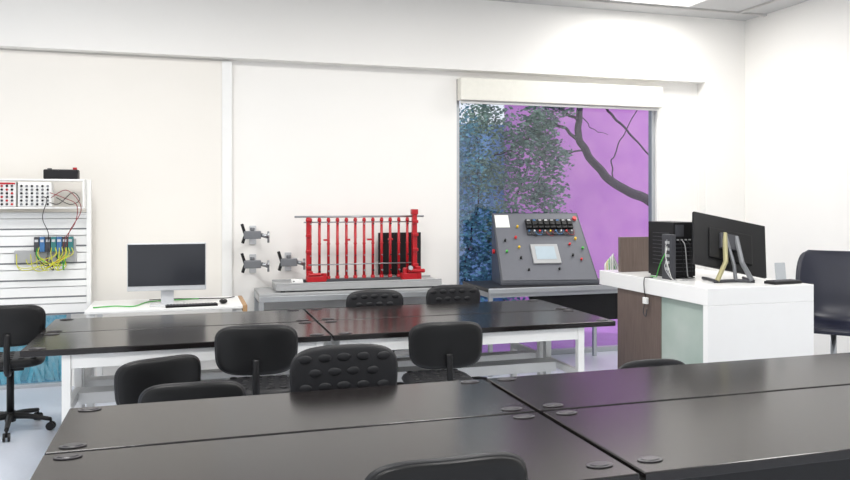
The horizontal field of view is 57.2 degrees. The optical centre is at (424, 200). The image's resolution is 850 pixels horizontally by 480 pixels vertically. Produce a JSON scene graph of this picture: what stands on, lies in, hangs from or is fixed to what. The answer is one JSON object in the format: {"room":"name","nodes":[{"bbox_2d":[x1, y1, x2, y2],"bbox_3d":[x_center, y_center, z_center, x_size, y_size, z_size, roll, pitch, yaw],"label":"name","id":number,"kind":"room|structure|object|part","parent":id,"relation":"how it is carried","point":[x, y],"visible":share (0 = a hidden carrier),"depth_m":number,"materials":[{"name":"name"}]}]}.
{"room":"science classroom","nodes":[
{"label":"science classroom","id":0,"kind":"room"},
{"bbox_2d":[0,351,617,479],"bbox_3d":[0.479,1.650,3.257,9.220,0.100,8.950,0,0,-17],"label":"floor","id":1,"kind":"structure","parent":0,"point":[20,457],"depth_m":5.64,"materials":[{"name":"plastic"}]},
{"bbox_2d":[0,304,55,441],"bbox_3d":[-2.866,1.150,5.386,0.580,0.900,0.573,0,0,-24],"label":"chair","id":2,"kind":"object","parent":1,"relation":"on","point":[19,324],"visible":0.84,"depth_m":5.25,"materials":[{"name":"black plastic"}]},
{"bbox_3d":[-2.877,1.155,5.414,0.180,0.030,0.200,0,0,-24],"label":"seat plate","id":3,"kind":"part","parent":2,"relation":"part of","materials":[{"name":"black plastic"}]},
{"bbox_3d":[-2.877,1.107,5.414,0.440,0.066,0.420,0,0,-24],"label":"seat","id":4,"kind":"part","parent":2,"relation":"part of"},
{"bbox_3d":[-2.786,0.840,5.208,0.458,0.279,0.066,0,0,-24],"label":"backrest","id":5,"kind":"part","parent":2,"relation":"part of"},
{"bbox_2d":[0,179,91,317],"bbox_3d":[-3.243,0.715,6.315,0.990,1.770,0.195,0,0,-17],"label":"panel","id":6,"kind":"object","parent":1,"relation":"on","point":[68,290],"visible":0.88,"depth_m":6.40,"materials":[{"name":"grey metal"}]},
{"bbox_2d":[0,182,17,206],"bbox_3d":[-3.350,-0.045,6.237,0.160,0.195,0.132,0,0,-17],"label":"module","id":7,"kind":"object","parent":6,"relation":"on","point":[8,190],"visible":0.97,"depth_m":6.19,"materials":[{"name":"red paint"}]},
{"bbox_2d":[18,182,53,206],"bbox_3d":[-3.142,-0.045,6.301,0.245,0.195,0.132,0,0,-17],"label":"module","id":8,"kind":"object","parent":6,"relation":"on","point":[30,194],"visible":1,"depth_m":6.25,"materials":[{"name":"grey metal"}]},
{"bbox_3d":[-3.261,0.520,6.373,0.918,0.840,0.045,0,0,-17],"label":"slat panel","id":9,"kind":"part","parent":6,"relation":"part of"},
{"bbox_2d":[0,179,85,208],"bbox_3d":[-3.243,-0.050,6.315,0.918,0.240,0.195,0,0,-17],"label":"shelf","id":10,"kind":"object","parent":6,"relation":"attached to","point":[78,180],"depth_m":6.29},
{"bbox_2d":[14,190,81,271],"bbox_3d":[-3.052,0.247,6.317,0.517,0.661,0.184,0,0,-17],"label":"board","id":11,"kind":"object","parent":6,"relation":"hanging from","point":[54,250],"visible":1,"depth_m":6.33,"materials":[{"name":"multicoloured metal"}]},
{"bbox_3d":[-3.102,0.460,6.382,0.460,0.100,0.030,0,0,-17],"label":"mounting rail","id":12,"kind":"part","parent":11,"relation":"part of","materials":[{"name":"grey metal"}]},
{"bbox_2d":[43,167,79,178],"bbox_3d":[-2.984,-0.219,6.408,0.260,0.098,0.120,0,0,-17],"label":"box","id":13,"kind":"object","parent":6,"relation":"on","point":[49,173],"visible":0.9,"depth_m":6.35,"materials":[{"name":"black plastic"}]},
{"bbox_3d":[-2.805,0.715,6.515,0.035,1.770,0.070,0,0,-17],"label":"post","id":14,"kind":"part","parent":6,"relation":"part of","materials":[{"name":"white metal"}]},
{"bbox_2d":[114,354,200,404],"bbox_3d":[-1.536,1.218,4.312,0.580,0.765,0.573,0,0,-40],"label":"chair","id":15,"kind":"object","parent":1,"relation":"on","point":[132,378],"visible":0.3,"depth_m":4.09,"materials":[{"name":"black plastic"}]},
{"bbox_2d":[84,296,246,406],"bbox_3d":[-2.113,1.225,6.441,1.215,0.750,0.665,0,0,-17],"label":"computer desk","id":16,"kind":"object","parent":1,"relation":"on","point":[236,303],"visible":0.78,"depth_m":6.29,"materials":[{"name":"white laminate"}]},
{"bbox_3d":[-2.565,1.238,6.013,0.040,0.725,0.040,0,0,-17],"label":"leg","id":17,"kind":"part","parent":16,"relation":"part of","materials":[{"name":"white metal"}]},
{"bbox_3d":[-2.729,1.238,6.548,0.040,0.725,0.040,0,0,-17],"label":"leg","id":18,"kind":"part","parent":16,"relation":"part of","materials":[{"name":"white metal"}]},
{"bbox_2d":[93,296,234,307],"bbox_3d":[-2.179,0.843,6.514,1.169,0.010,0.314,0,0,-41],"label":"cable bundle","id":19,"kind":"object","parent":16,"relation":"on","point":[156,300],"visible":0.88,"depth_m":6.59,"materials":[{"name":"green plastic"}]},
{"bbox_2d":[127,242,205,306],"bbox_3d":[-2.091,0.599,6.325,0.610,0.502,0.180,0,0,-15],"label":"monitor","id":20,"kind":"object","parent":16,"relation":"on","point":[166,268],"visible":0.88,"depth_m":6.31,"materials":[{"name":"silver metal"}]},
{"bbox_2d":[165,302,217,307],"bbox_3d":[-1.865,0.840,6.237,0.400,0.020,0.080,0,0,-20],"label":"keyboard","id":21,"kind":"object","parent":16,"relation":"on","point":[210,303],"visible":1,"depth_m":6.21,"materials":[{"name":"black plastic"}]},
{"bbox_2d":[219,299,226,303],"bbox_3d":[-1.658,0.831,6.415,0.066,0.039,0.110,0,0,-17],"label":"computer mouse","id":22,"kind":"object","parent":16,"relation":"on","point":[222,301],"visible":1,"depth_m":6.38,"materials":[{"name":"black plastic"}]},
{"bbox_2d":[20,321,330,421],"bbox_3d":[-1.522,1.222,4.928,1.764,0.757,0.609,0,0,-17],"label":"lab table","id":23,"kind":"object","parent":1,"relation":"on","point":[78,350],"visible":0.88,"depth_m":4.69,"materials":[{"name":"black laminate"}]},
{"bbox_3d":[-2.064,1.243,4.493,0.048,0.714,0.048,0,0,-17],"label":"leg","id":24,"kind":"part","parent":23,"relation":"part of","materials":[{"name":"white metal"}]},
{"bbox_3d":[-2.214,1.243,4.985,0.048,0.714,0.048,0,0,-17],"label":"leg","id":25,"kind":"part","parent":23,"relation":"part of","materials":[{"name":"white metal"}]},
{"bbox_3d":[-0.668,1.243,4.920,0.048,0.714,0.048,0,0,-17],"label":"leg","id":26,"kind":"part","parent":23,"relation":"part of","materials":[{"name":"white metal"}]},
{"bbox_2d":[40,309,314,406],"bbox_3d":[-1.706,1.222,5.530,1.764,0.757,0.619,0,0,-17],"label":"lab table","id":27,"kind":"object","parent":1,"relation":"on","point":[66,325],"visible":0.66,"depth_m":5.46,"materials":[{"name":"black laminate"}]},
{"bbox_3d":[-2.247,1.243,5.091,0.048,0.714,0.048,0,0,-17],"label":"leg","id":28,"kind":"part","parent":27,"relation":"part of","materials":[{"name":"white metal"}]},
{"bbox_3d":[-2.400,1.243,5.593,0.048,0.714,0.048,0,0,-17],"label":"leg","id":29,"kind":"part","parent":27,"relation":"part of","materials":[{"name":"white metal"}]},
{"bbox_2d":[138,380,245,402],"bbox_3d":[-1.145,1.224,3.843,0.580,0.752,0.573,0,0,-17],"label":"chair","id":30,"kind":"object","parent":1,"relation":"on","point":[179,391],"visible":0.18,"depth_m":3.62,"materials":[{"name":"black plastic"}]},
{"bbox_2d":[214,325,297,395],"bbox_3d":[-0.992,1.153,4.620,0.580,0.893,0.573,0,0,-10],"label":"chair","id":31,"kind":"object","parent":1,"relation":"on","point":[242,350],"visible":0.73,"depth_m":4.40,"materials":[{"name":"black plastic"}]},
{"bbox_3d":[-0.996,1.114,4.650,0.440,0.066,0.420,0,0,-10],"label":"seat","id":32,"kind":"part","parent":31,"relation":"part of","materials":[{"name":"black fabric"}]},
{"bbox_2d":[44,379,534,454],"bbox_3d":[-0.503,1.222,3.166,1.804,0.757,0.594,0,0,-17],"label":"lab table","id":33,"kind":"object","parent":1,"relation":"on","point":[84,429],"visible":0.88,"depth_m":3.12,"materials":[{"name":"black laminate"}]},
{"bbox_2d":[30,412,638,479],"bbox_3d":[-0.303,1.222,2.514,1.804,0.757,0.739,0,0,-17],"label":"lab table","id":34,"kind":"object","parent":1,"relation":"on","point":[549,451],"visible":1,"depth_m":2.61,"materials":[{"name":"black laminate"}]},
{"bbox_2d":[290,344,397,392],"bbox_3d":[-0.332,1.147,3.549,0.588,0.907,0.579,0,0,-17],"label":"chair","id":35,"kind":"object","parent":1,"relation":"on","point":[342,366],"visible":0.41,"depth_m":3.73,"materials":[{"name":"black leather"}]},
{"bbox_2d":[254,284,444,357],"bbox_3d":[-0.643,1.200,7.131,1.760,0.800,0.505,0,0,-17],"label":"bench","id":36,"kind":"object","parent":1,"relation":"on","point":[266,294],"visible":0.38,"depth_m":6.83,"materials":[{"name":"metal"}]},
{"bbox_3d":[-1.532,1.238,7.097,0.040,0.725,0.040,0,0,-17],"label":"leg","id":37,"kind":"part","parent":36,"relation":"part of","materials":[{"name":"metal"}]},
{"bbox_3d":[-1.397,1.238,6.657,0.040,0.725,0.040,0,0,-17],"label":"leg","id":38,"kind":"part","parent":36,"relation":"part of","materials":[{"name":"metal"}]},
{"bbox_2d":[264,304,415,310],"bbox_3d":[-0.631,1.010,7.127,1.620,0.020,0.400,0,0,-17],"label":"shelf","id":39,"kind":"object","parent":36,"relation":"attached to","point":[404,304],"depth_m":7.26,"materials":[{"name":"grey metal"}]},
{"bbox_2d":[272,209,441,291],"bbox_3d":[-0.616,0.443,7.111,1.500,0.715,0.360,0,0,-17],"label":"apparatus","id":40,"kind":"object","parent":36,"relation":"on","point":[411,276],"visible":1,"depth_m":7.07,"materials":[{"name":"red metal"}]},
{"bbox_2d":[291,279,302,282],"bbox_3d":[-1.128,0.715,6.869,0.100,0.036,0.053,0,0,-17],"label":"box","id":41,"kind":"object","parent":40,"relation":"on","point":[292,280],"visible":0.84,"depth_m":6.85,"materials":[{"name":"white plastic"}]},
{"bbox_3d":[-0.578,0.723,7.122,1.060,0.025,0.060,0,0,-17],"label":"rail","id":42,"kind":"part","parent":40,"relation":"part of","materials":[{"name":"grey metal"}]},
{"bbox_2d":[272,275,441,291],"bbox_3d":[-0.616,0.760,7.111,1.500,0.080,0.360,0,0,-17],"label":"tray","id":43,"kind":"object","parent":40,"relation":"on","point":[328,283],"depth_m":7.00,"materials":[{"name":"grey plastic"}]},
{"bbox_3d":[-0.586,0.200,7.115,1.040,0.012,0.012,0,0,-17],"label":"cross rod","id":44,"kind":"part","parent":40,"relation":"part of","materials":[{"name":"metal"}]},
{"bbox_3d":[-0.587,0.150,7.119,1.200,0.018,0.018,0,0,-17],"label":"rod","id":45,"kind":"part","parent":40,"relation":"part of","materials":[{"name":"metal"}]},
{"bbox_3d":[-0.581,0.580,7.100,0.960,0.010,0.010,0,0,-17],"label":"cross rod","id":46,"kind":"part","parent":40,"relation":"part of","materials":[{"name":"metal"}]},
{"bbox_2d":[378,232,420,275],"bbox_3d":[-0.243,0.555,7.465,0.420,0.490,0.050,0,0,-17],"label":"display unit","id":47,"kind":"object","parent":36,"relation":"on","point":[394,234],"visible":0.56,"depth_m":7.44,"materials":[{"name":"black plastic"}]},
{"bbox_2d":[346,289,403,384],"bbox_3d":[-0.366,1.175,6.330,0.580,0.850,0.573,0,0,-17],"label":"chair","id":48,"kind":"object","parent":1,"relation":"on","point":[383,297],"visible":0.19,"depth_m":6.51,"materials":[{"name":"black plastic"}]},
{"bbox_3d":[-0.424,0.900,6.516,0.493,0.300,0.066,0,0,-17],"label":"backrest","id":49,"kind":"part","parent":48,"relation":"part of","materials":[{"name":"black plastic"}]},
{"bbox_2d":[305,299,572,376],"bbox_3d":[0.111,1.222,6.086,2.004,0.757,0.619,0,0,-17],"label":"lab table","id":50,"kind":"object","parent":1,"relation":"on","point":[394,311],"visible":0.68,"depth_m":6.04,"materials":[{"name":"black laminate"}]},
{"bbox_3d":[0.746,1.243,6.555,0.048,0.714,0.048,0,0,-17],"label":"leg","id":51,"kind":"part","parent":50,"relation":"part of","materials":[{"name":"white metal"}]},
{"bbox_3d":[0.900,1.243,6.053,0.048,0.714,0.048,0,0,-17],"label":"leg","id":52,"kind":"part","parent":50,"relation":"part of","materials":[{"name":"white metal"}]},
{"bbox_2d":[402,321,482,383],"bbox_3d":[0.088,1.170,4.951,0.580,0.860,0.573,0,0,-14],"label":"chair","id":53,"kind":"object","parent":1,"relation":"on","point":[444,347],"visible":0.74,"depth_m":4.73,"materials":[{"name":"black plastic"}]},
{"bbox_3d":[0.082,1.147,4.981,0.440,0.066,0.420,0,0,-14],"label":"seat","id":54,"kind":"part","parent":53,"relation":"part of","materials":[{"name":"black fabric"}]},
{"bbox_2d":[365,452,527,479],"bbox_3d":[0.009,1.144,2.292,0.580,0.912,0.573,0,0,-17],"label":"chair","id":55,"kind":"object","parent":1,"relation":"on","point":[490,465],"visible":1,"depth_m":2.08,"materials":[{"name":"black plastic"}]},
{"bbox_2d":[426,284,487,381],"bbox_3d":[0.294,1.165,6.532,0.580,0.870,0.573,0,0,-17],"label":"chair","id":56,"kind":"object","parent":1,"relation":"on","point":[460,293],"visible":0.28,"depth_m":6.71,"materials":[{"name":"black plastic"}]},
{"bbox_3d":[0.236,0.880,6.718,0.493,0.300,0.066,0,0,-17],"label":"backrest","id":57,"kind":"part","parent":56,"relation":"part of","materials":[{"name":"black plastic"}]},
{"bbox_2d":[318,309,615,381],"bbox_3d":[0.295,1.222,5.483,2.004,0.757,0.609,0,0,-17],"label":"lab table","id":58,"kind":"object","parent":1,"relation":"on","point":[553,325],"visible":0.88,"depth_m":5.43,"materials":[{"name":"black laminate"}]},
{"bbox_3d":[-0.524,1.243,4.964,0.048,0.714,0.048,0,0,-17],"label":"leg","id":59,"kind":"part","parent":58,"relation":"part of","materials":[{"name":"white metal"}]},
{"bbox_3d":[0.932,1.243,5.947,0.048,0.714,0.048,0,0,-17],"label":"leg","id":60,"kind":"part","parent":58,"relation":"part of","materials":[{"name":"white metal"}]},
{"bbox_3d":[1.083,1.243,5.455,0.048,0.714,0.048,0,0,-17],"label":"leg","id":61,"kind":"part","parent":58,"relation":"part of","materials":[{"name":"white metal"}]},
{"bbox_2d":[463,278,617,376],"bbox_3d":[1.161,1.200,7.557,1.440,0.800,0.705,0,0,-17],"label":"bench","id":62,"kind":"object","parent":1,"relation":"on","point":[600,300],"visible":0.41,"depth_m":7.32,"materials":[{"name":"metal"}]},
{"bbox_3d":[0.591,1.243,7.061,0.035,0.714,0.035,0,0,-17],"label":"leg","id":63,"kind":"part","parent":62,"relation":"part of","materials":[{"name":"metal"}]},
{"bbox_2d":[492,213,598,285],"bbox_3d":[1.146,0.465,7.553,0.968,0.670,0.440,0,0,-7],"label":"control console","id":64,"kind":"object","parent":62,"relation":"on","point":[528,248],"visible":1,"depth_m":7.51,"materials":[{"name":"metal"}]},
{"bbox_3d":[1.220,0.269,7.653,0.476,0.148,0.103,0,0,-7],"label":"terminal rail","id":65,"kind":"part","parent":64,"relation":"part of","materials":[{"name":"black plastic"}]},
{"bbox_3d":[1.176,0.843,7.509,1.440,0.085,0.605,0,0,-17],"label":"rail","id":66,"kind":"part","parent":62,"relation":"part of","materials":[{"name":"metal"}]},
{"bbox_3d":[1.421,0.988,7.357,0.940,0.305,0.020,0,0,-17],"label":"modesty panel","id":67,"kind":"part","parent":62,"relation":"part of","materials":[{"name":"black plastic"}]},
{"bbox_3d":[1.741,1.243,8.020,0.035,0.714,0.035,0,0,-17],"label":"leg","id":68,"kind":"part","parent":62,"relation":"part of","materials":[{"name":"metal"}]},
{"bbox_2d":[619,359,683,368],"bbox_3d":[1.379,1.268,4.385,0.580,0.665,0.573,0,0,-17],"label":"chair","id":69,"kind":"object","parent":1,"relation":"on","point":[647,362],"visible":0.04,"depth_m":4.57,"materials":[{"name":"black plastic"}]},
{"bbox_2d":[487,353,849,414],"bbox_3d":[1.541,1.222,3.791,2.429,0.757,0.594,0,0,-17],"label":"lab table","id":70,"kind":"object","parent":1,"relation":"on","point":[587,389],"visible":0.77,"depth_m":3.65,"materials":[{"name":"black laminate"}]},
{"bbox_2d":[543,385,849,479],"bbox_3d":[1.741,1.222,3.139,2.429,0.757,0.739,0,0,-17],"label":"lab table","id":71,"kind":"object","parent":1,"relation":"on","point":[801,434],"visible":0.94,"depth_m":2.84,"materials":[{"name":"black laminate"}]},
{"bbox_3d":[1.845,0.994,2.798,2.235,0.213,0.008,0,0,-17],"label":"modesty panel","id":72,"kind":"part","parent":71,"relation":"part of","materials":[{"name":"black laminate"}]},
{"bbox_2d":[600,269,813,368],"bbox_3d":[2.130,1.100,6.115,0.890,1.000,1.450,0,0,-17],"label":"desk","id":73,"kind":"object","parent":1,"relation":"on","point":[695,320],"visible":0.55,"depth_m":5.52,"materials":[{"name":"white laminate"}]},
{"bbox_2d":[604,254,617,269],"bbox_3d":[1.788,0.653,7.455,0.082,0.288,0.211,0,0,41],"label":"cable bundle","id":74,"kind":"object","parent":73,"relation":"on","point":[612,262],"visible":0.54,"depth_m":7.43,"materials":[{"name":"white plastic"}]},
{"bbox_2d":[618,237,647,271],"bbox_3d":[1.768,0.455,6.564,0.300,0.290,0.040,0,0,-17],"label":"panel","id":75,"kind":"object","parent":73,"relation":"on","point":[632,251],"visible":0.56,"depth_m":6.53,"materials":[{"name":"brown wood"}]},
{"bbox_3d":[1.706,1.160,6.152,0.060,0.880,0.610,0,0,-17],"label":"wood panel","id":76,"kind":"part","parent":73,"relation":"part of","materials":[{"name":"brown wood"}]},
{"bbox_2d":[642,277,652,316],"bbox_3d":[1.711,0.741,5.986,0.073,0.307,0.059,0,0,-17],"label":"plug","id":77,"kind":"object","parent":73,"relation":"hanging from","point":[645,300],"visible":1,"depth_m":5.98,"materials":[{"name":"white plastic"}]},
{"bbox_2d":[650,234,682,280],"bbox_3d":[1.821,0.430,5.923,0.116,0.340,0.373,0,0,-27],"label":"box","id":78,"kind":"object","parent":73,"relation":"on","point":[668,260],"visible":1,"depth_m":5.87,"materials":[{"name":"grey metal"}]},
{"bbox_3d":[1.861,0.449,5.834,0.112,0.301,0.135,0,0,-17],"label":"cord","id":79,"kind":"part","parent":78,"relation":"part of","materials":[{"name":"white plastic"}]},
{"bbox_2d":[648,221,694,277],"bbox_3d":[1.949,0.385,6.136,0.204,0.430,0.385,0,0,-17],"label":"computer tower","id":80,"kind":"object","parent":73,"relation":"on","point":[685,268],"visible":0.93,"depth_m":6.01,"materials":[{"name":"black plastic"}]},
{"bbox_2d":[653,232,668,263],"bbox_3d":[1.850,0.378,6.118,0.004,0.245,0.220,0,0,-17],"label":"vent","id":81,"kind":"object","parent":80,"relation":"attached to","point":[657,236],"depth_m":6.17,"materials":[{"name":"black metal"}]},
{"bbox_3d":[1.975,0.453,5.967,0.056,0.290,0.047,0,0,-17],"label":"cord","id":82,"kind":"part","parent":80,"relation":"part of","materials":[{"name":"white plastic"}]},
{"bbox_2d":[675,225,692,271],"bbox_3d":[1.993,0.370,5.992,0.165,0.360,0.005,0,0,-17],"label":"grille","id":83,"kind":"object","parent":80,"relation":"attached to","point":[683,233],"depth_m":5.99,"materials":[{"name":"black metal"}]},
{"bbox_3d":[2.004,0.453,5.976,0.056,0.290,0.047,0,0,-17],"label":"cord","id":84,"kind":"part","parent":80,"relation":"part of","materials":[{"name":"white plastic"}]},
{"bbox_3d":[2.042,0.453,5.988,0.056,0.290,0.047,0,0,-17],"label":"cord","id":85,"kind":"part","parent":80,"relation":"part of","materials":[{"name":"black plastic"}]},
{"bbox_3d":[1.858,1.135,5.603,0.010,0.830,0.530,0,0,-17],"label":"glass panel","id":86,"kind":"part","parent":73,"relation":"part of","materials":[{"name":"glass"}]},
{"bbox_2d":[692,211,766,282],"bbox_3d":[2.286,0.343,5.785,0.644,0.514,0.318,0,0,-6],"label":"monitor","id":87,"kind":"object","parent":73,"relation":"on","point":[724,244],"visible":1,"depth_m":5.81,"materials":[{"name":"black plastic"}]},
{"bbox_3d":[2.190,0.417,5.719,0.073,0.355,0.259,0,0,34],"label":"stand leg","id":88,"kind":"part","parent":87,"relation":"part of","materials":[{"name":"beige metal"}]},
{"bbox_3d":[2.253,0.415,5.757,0.030,0.343,0.164,0,0,-11],"label":"stand leg","id":89,"kind":"part","parent":87,"relation":"part of","materials":[{"name":"grey metal"}]},
{"bbox_3d":[2.335,0.429,5.737,0.084,0.326,0.214,0,0,-6],"label":"stand leg","id":90,"kind":"part","parent":87,"relation":"part of","materials":[{"name":"grey metal"}]},
{"bbox_3d":[2.335,1.160,5.446,0.890,0.880,0.050,0,0,-17],"label":"panel","id":91,"kind":"part","parent":73,"relation":"part of","materials":[{"name":"white laminate"}]},
{"bbox_2d":[764,279,801,284],"bbox_3d":[2.573,0.588,5.607,0.260,0.024,0.100,0,0,-23],"label":"keyboard","id":92,"kind":"object","parent":73,"relation":"on","point":[781,281],"visible":1,"depth_m":5.58,"materials":[{"name":"black plastic"}]},
{"bbox_2d":[795,250,849,353],"bbox_3d":[3.210,1.006,6.125,0.591,1.188,0.589,0,0,32],"label":"high chair","id":93,"kind":"object","parent":1,"relation":"on","point":[828,271],"visible":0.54,"depth_m":6.33,"materials":[{"name":"black plastic"}]},
{"bbox_2d":[0,0,744,385],"bbox_3d":[-0.864,-0.182,7.375,9.060,3.565,0.290,0,0,-17],"label":"wall","id":94,"kind":"structure","parent":0,"point":[340,107],"depth_m":7.46,"materials":[{"name":"paint"}]},
{"bbox_2d":[0,314,70,389],"bbox_3d":[-3.707,1.280,6.568,1.350,0.640,0.070,0,0,-17],"label":"window","id":95,"kind":"structure","parent":94,"relation":"in","point":[54,383],"depth_m":6.67,"materials":[{"name":"metal"}]},
{"bbox_2d":[0,50,221,302],"bbox_3d":[-3.515,-0.158,6.546,3.505,2.195,0.025,0,0,-17],"label":"wall panel","id":96,"kind":"object","parent":94,"relation":"attached to","point":[146,132],"depth_m":6.80,"materials":[{"name":"white paint"}]},
{"bbox_2d":[222,61,231,311],"bbox_3d":[-1.793,0.172,7.062,0.090,2.855,0.045,0,0,-17],"label":"trim","id":97,"kind":"structure","parent":94,"relation":"attached to","point":[226,65],"depth_m":7.04,"materials":[{"name":"white paint"}]},
{"bbox_2d":[240,224,268,243],"bbox_3d":[-1.539,0.307,7.032,0.252,0.195,0.250,0,0,-17],"label":"clamp","id":98,"kind":"object","parent":94,"relation":"attached to","point":[252,234],"visible":1,"depth_m":6.92,"materials":[{"name":"silver metal"}]},
{"bbox_3d":[-1.577,0.320,7.141,0.060,0.170,0.020,0,0,-17],"label":"mounting plate","id":99,"kind":"part","parent":98,"relation":"part of","materials":[{"name":"silver metal"}]},
{"bbox_2d":[241,253,268,272],"bbox_3d":[-1.539,0.567,7.032,0.252,0.195,0.250,0,0,-17],"label":"clamp","id":100,"kind":"object","parent":94,"relation":"attached to","point":[252,263],"visible":1,"depth_m":6.92,"materials":[{"name":"silver metal"}]},
{"bbox_3d":[-1.577,0.580,7.141,0.060,0.170,0.020,0,0,-17],"label":"mounting plate","id":101,"kind":"part","parent":100,"relation":"part of","materials":[{"name":"silver metal"}]},
{"bbox_2d":[277,251,304,270],"bbox_3d":[-1.233,0.557,7.126,0.252,0.195,0.250,0,0,-17],"label":"clamp","id":102,"kind":"object","parent":94,"relation":"attached to","point":[287,261],"visible":1,"depth_m":7.01,"materials":[{"name":"silver metal"}]},
{"bbox_3d":[-1.271,0.570,7.235,0.060,0.170,0.020,0,0,-17],"label":"mounting plate","id":103,"kind":"part","parent":102,"relation":"part of","materials":[{"name":"silver metal"}]},
{"bbox_2d":[457,100,654,354],"bbox_3d":[1.385,0.200,8.125,2.280,2.800,0.070,0,0,-17],"label":"window","id":104,"kind":"structure","parent":94,"relation":"in","point":[651,114],"depth_m":8.42,"materials":[{"name":"metal"}]},
{"bbox_2d":[457,77,662,191],"bbox_3d":[1.423,-0.430,8.001,2.280,1.540,0.110,0,0,-17],"label":"roller blind","id":105,"kind":"object","parent":104,"relation":"attached to","point":[469,90],"visible":0.91,"depth_m":7.93,"materials":[{"name":"white fabric"}]},
{"bbox_3d":[2.487,-0.325,8.292,0.013,1.330,0.006,0,0,28],"label":"pull chain","id":106,"kind":"part","parent":105,"relation":"part of","materials":[{"name":"white plastic"}]},
{"bbox_2d":[490,0,808,20],"bbox_3d":[0.479,-2.015,3.257,9.220,0.100,8.950,0,0,-17],"label":"ceiling","id":107,"kind":"structure","parent":0,"point":[728,5],"depth_m":7.92,"materials":[{"name":"paint"}]},
{"bbox_2d":[610,0,706,6],"bbox_3d":[2.351,-1.955,7.359,0.900,0.020,0.800,0,0,-17],"label":"recessed light","id":108,"kind":"object","parent":107,"relation":"in","point":[681,3],"visible":1,"depth_m":7.68,"materials":[{"name":"white plastic"}]},
{"bbox_2d":[628,0,700,5],"bbox_3d":[2.351,-1.958,7.359,0.840,0.010,0.740,0,0,-17],"label":"diffuser","id":109,"kind":"object","parent":108,"relation":"attached to","point":[657,2],"depth_m":7.71,"materials":[{"name":"white plastic"}]},
{"bbox_2d":[745,0,849,354],"bbox_3d":[4.811,-0.182,4.582,0.160,3.565,8.950,0,0,-17],"label":"wall","id":110,"kind":"structure","parent":0,"point":[797,57],"depth_m":7.80,"materials":[{"name":"paint"}]},
{"bbox_2d":[573,0,779,15],"bbox_3d":[0.490,-1.955,2.947,9.060,0.020,8.350,0,0,-17],"label":"trim","id":111,"kind":"structure","parent":110,"relation":"attached to","point":[743,12],"depth_m":7.89,"materials":[{"name":"white metal"}]},
{"label":"outside","id":112,"kind":"structure","parent":0,"visible":0},
{"bbox_2d":[482,319,617,352],"bbox_3d":[3.319,1.670,12.230,10.500,0.100,6.550,0,0,-17],"label":"ground","id":113,"kind":"structure","parent":112,"point":[607,335],"depth_m":8.93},
{"bbox_2d":[459,103,647,301],"bbox_3d":[1.958,-0.082,9.421,4.316,3.419,0.822,0,0,-17],"label":"tree","id":114,"kind":"object","parent":113,"relation":"on","point":[534,133],"visible":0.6,"depth_m":9.10,"materials":[{"name":"green plant"}]},
{"bbox_2d":[504,105,647,300],"bbox_3d":[4.872,-0.140,11.633,7.880,3.520,0.200,0,0,-17],"label":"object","id":115,"kind":"object","parent":113,"relation":"on","point":[605,214],"visible":0.02,"depth_m":10.79,"materials":[{"name":"purple paint"}]},
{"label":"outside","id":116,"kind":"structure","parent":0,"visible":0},
{"bbox_2d":[0,372,59,384],"bbox_3d":[-6.244,1.670,9.306,9.500,0.100,6.550,0,0,-17],"label":"ground","id":117,"kind":"structure","parent":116,"point":[45,380],"depth_m":7.00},
{"bbox_2d":[0,315,65,384],"bbox_3d":[-3.800,1.185,7.313,2.895,0.869,1.183,0,0,-17],"label":"ornamental grass","id":118,"kind":"object","parent":117,"relation":"on","point":[51,366],"depth_m":6.98,"materials":[{"name":"blue plant"}]},
{"bbox_2d":[459,124,503,301],"bbox_3d":[-4.750,0.300,8.900,12.120,2.640,0.200,0,0,-17],"label":"facade","id":119,"kind":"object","parent":117,"relation":"on","point":[490,125],"visible":0.11,"depth_m":10.49,"materials":[{"name":"blue glass"}]}
]}

